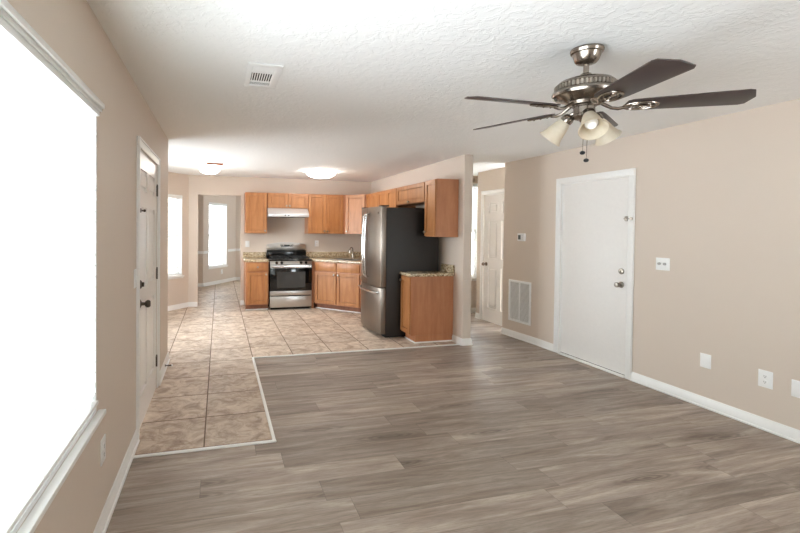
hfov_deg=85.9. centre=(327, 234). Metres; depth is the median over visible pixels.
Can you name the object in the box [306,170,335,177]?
ceiling light
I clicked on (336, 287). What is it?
base cabinet
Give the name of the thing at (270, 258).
cooktop
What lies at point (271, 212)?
range hood
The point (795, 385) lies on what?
wall plate
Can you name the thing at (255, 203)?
upper cabinet
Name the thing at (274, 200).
upper cabinet
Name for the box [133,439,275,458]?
trim
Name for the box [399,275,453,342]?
base cabinet
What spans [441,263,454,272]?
backsplash
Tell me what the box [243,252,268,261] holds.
countertop
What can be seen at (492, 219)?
door
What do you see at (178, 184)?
wall
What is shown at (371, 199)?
upper cabinet
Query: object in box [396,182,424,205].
upper cabinet
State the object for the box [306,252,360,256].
backsplash
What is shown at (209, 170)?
ceiling light
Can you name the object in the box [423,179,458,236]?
upper cabinet
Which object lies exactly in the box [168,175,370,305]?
wall
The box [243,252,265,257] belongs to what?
backsplash
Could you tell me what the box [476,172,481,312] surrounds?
wall
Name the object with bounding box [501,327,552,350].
baseboard
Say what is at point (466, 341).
baseboard
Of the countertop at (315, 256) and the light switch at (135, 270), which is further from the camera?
the countertop at (315, 256)
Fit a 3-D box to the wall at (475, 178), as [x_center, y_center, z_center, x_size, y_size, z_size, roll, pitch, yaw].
[2.352,0.175,7.537,2.000,2.440,0.120,0,1,-14]
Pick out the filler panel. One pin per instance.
(312, 264)
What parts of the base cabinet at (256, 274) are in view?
panel, drawer, door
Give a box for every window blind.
[168,194,181,275]
[209,202,226,266]
[471,183,477,276]
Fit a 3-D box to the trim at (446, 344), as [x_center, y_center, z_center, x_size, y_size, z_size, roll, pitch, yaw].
[0.438,1.408,5.128,2.615,0.012,0.023,0,1,-14]
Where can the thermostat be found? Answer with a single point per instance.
(520, 236)
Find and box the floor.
[106,280,799,532]
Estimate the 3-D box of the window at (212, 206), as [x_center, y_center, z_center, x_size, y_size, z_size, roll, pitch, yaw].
[-2.898,0.034,11.077,0.172,1.688,0.854,1,1,20]
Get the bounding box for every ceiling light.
[199,163,222,174]
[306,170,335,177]
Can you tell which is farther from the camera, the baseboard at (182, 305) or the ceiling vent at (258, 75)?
the baseboard at (182, 305)
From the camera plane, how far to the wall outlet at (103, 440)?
2.06 m
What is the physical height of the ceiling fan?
0.594 m
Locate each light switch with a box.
[134,269,136,287]
[656,257,669,270]
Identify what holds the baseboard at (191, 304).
attached to the wall at (279, 229)
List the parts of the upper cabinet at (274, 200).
door, panel, panel, door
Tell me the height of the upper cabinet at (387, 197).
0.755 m
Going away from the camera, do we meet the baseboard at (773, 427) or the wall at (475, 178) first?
the baseboard at (773, 427)
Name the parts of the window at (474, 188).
sash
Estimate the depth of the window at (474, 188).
7.58 m
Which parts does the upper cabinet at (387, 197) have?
door, panel, panel, door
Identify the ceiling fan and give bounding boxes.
[464,43,755,161]
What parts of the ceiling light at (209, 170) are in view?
lamp shade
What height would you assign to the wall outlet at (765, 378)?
0.128 m
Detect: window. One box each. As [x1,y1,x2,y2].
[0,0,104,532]
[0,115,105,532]
[168,195,183,279]
[208,203,227,268]
[471,184,477,280]
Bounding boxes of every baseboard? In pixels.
[93,429,139,532]
[159,352,169,385]
[168,302,188,310]
[188,302,196,306]
[203,277,235,286]
[452,335,461,345]
[462,338,471,345]
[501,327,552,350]
[630,372,799,443]
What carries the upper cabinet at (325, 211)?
attached to the wall at (279, 229)
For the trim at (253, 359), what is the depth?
3.56 m
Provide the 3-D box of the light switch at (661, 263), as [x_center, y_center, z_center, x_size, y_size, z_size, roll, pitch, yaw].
[3.105,0.275,3.922,0.022,0.115,0.125,0,1,-14]
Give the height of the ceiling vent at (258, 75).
0.010 m
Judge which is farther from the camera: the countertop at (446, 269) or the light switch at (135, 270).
the countertop at (446, 269)
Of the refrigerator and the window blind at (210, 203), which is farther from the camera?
the window blind at (210, 203)
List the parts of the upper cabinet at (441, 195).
panel, door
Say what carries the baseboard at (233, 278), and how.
attached to the wall at (209, 275)
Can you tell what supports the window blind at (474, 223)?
attached to the window at (474, 188)
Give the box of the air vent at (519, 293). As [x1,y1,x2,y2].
[508,279,530,325]
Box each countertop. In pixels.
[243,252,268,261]
[306,252,360,263]
[400,263,454,276]
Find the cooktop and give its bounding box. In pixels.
[267,257,311,260]
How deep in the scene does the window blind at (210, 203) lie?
11.07 m
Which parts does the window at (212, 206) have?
glass pane, glass pane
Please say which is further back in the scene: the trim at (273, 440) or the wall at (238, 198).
the wall at (238, 198)
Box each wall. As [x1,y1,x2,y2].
[7,0,167,532]
[168,172,188,305]
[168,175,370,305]
[198,195,202,282]
[203,195,235,282]
[235,196,240,276]
[371,154,472,338]
[471,176,477,307]
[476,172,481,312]
[481,167,504,319]
[502,156,540,337]
[538,99,799,429]
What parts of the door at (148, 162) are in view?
knob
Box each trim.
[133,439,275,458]
[252,357,275,439]
[254,344,458,357]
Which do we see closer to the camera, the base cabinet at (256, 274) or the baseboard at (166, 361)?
the baseboard at (166, 361)
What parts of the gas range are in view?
warming drawer, oven door, door trim, trim, control panel, handle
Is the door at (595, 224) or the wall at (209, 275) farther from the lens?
the wall at (209, 275)
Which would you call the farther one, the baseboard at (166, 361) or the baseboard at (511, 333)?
the baseboard at (511, 333)
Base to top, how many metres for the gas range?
1.202 m
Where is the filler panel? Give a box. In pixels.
[311,261,313,307]
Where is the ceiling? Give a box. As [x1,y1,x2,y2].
[87,0,799,181]
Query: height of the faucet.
0.226 m
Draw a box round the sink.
[328,258,360,260]
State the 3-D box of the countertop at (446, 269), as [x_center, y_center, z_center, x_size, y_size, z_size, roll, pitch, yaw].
[1.336,0.475,5.671,0.638,0.142,0.330,0,1,-14]
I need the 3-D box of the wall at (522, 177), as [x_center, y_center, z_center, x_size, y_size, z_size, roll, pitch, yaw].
[2.692,0.206,5.772,0.140,2.440,0.642,0,1,-19]
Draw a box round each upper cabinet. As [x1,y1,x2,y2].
[244,192,266,232]
[267,193,307,208]
[305,194,342,233]
[343,194,366,233]
[366,192,377,206]
[378,188,415,207]
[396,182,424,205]
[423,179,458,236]
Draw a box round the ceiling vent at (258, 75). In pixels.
[244,62,283,88]
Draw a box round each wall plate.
[700,353,710,368]
[791,379,799,397]
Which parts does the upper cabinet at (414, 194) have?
panel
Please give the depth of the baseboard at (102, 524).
2.32 m
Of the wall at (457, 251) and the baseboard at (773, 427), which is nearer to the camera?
the baseboard at (773, 427)
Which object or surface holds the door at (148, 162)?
in the wall at (71, 28)
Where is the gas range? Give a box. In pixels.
[266,242,311,309]
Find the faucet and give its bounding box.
[349,247,356,258]
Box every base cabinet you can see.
[244,262,268,309]
[314,261,360,312]
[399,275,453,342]
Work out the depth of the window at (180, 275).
7.70 m
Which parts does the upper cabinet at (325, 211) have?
door, panel, door, panel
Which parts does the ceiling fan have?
blade, blade, lamp shade, light arm, light arm, bulb, lamp shade, blade, lamp shade, blade, blade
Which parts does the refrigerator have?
door, handle, handle, handle, freezer drawer, door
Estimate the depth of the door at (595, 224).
4.62 m
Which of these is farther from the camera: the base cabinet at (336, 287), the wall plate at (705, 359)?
the base cabinet at (336, 287)
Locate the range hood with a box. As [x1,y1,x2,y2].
[267,208,308,217]
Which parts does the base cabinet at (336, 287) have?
drawer, door, panel, shoe moulding, panel, drawer, door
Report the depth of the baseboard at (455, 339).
5.50 m
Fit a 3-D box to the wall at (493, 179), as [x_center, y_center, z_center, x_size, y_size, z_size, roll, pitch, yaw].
[2.700,0.192,6.656,0.120,2.440,0.980,0,1,-14]
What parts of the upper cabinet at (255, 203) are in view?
panel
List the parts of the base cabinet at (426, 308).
door, panel, shoe moulding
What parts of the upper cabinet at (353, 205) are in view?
panel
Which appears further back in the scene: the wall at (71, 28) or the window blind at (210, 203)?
the window blind at (210, 203)
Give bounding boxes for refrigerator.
[358,205,438,337]
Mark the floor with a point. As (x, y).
(497, 433)
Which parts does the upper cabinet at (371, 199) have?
door, panel, door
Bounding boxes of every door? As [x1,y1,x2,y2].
[136,136,160,438]
[479,188,503,325]
[553,168,635,379]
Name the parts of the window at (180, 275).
sash, sash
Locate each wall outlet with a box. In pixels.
[100,434,105,466]
[758,369,772,389]
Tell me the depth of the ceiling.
2.50 m
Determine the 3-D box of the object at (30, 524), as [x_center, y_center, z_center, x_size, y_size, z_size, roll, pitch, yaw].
[-0.704,0.167,0.322,0.176,1.473,3.415,0,1,-14]
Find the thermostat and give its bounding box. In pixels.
[517,233,525,240]
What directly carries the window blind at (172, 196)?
attached to the window at (180, 275)
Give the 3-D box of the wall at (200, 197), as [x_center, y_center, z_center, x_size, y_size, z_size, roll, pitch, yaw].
[-3.620,0.073,10.391,1.113,2.440,0.120,0,1,-14]
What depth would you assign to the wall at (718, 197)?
3.52 m
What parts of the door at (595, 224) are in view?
knob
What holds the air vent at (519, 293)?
in the wall at (522, 177)
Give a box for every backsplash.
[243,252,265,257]
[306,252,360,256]
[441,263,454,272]

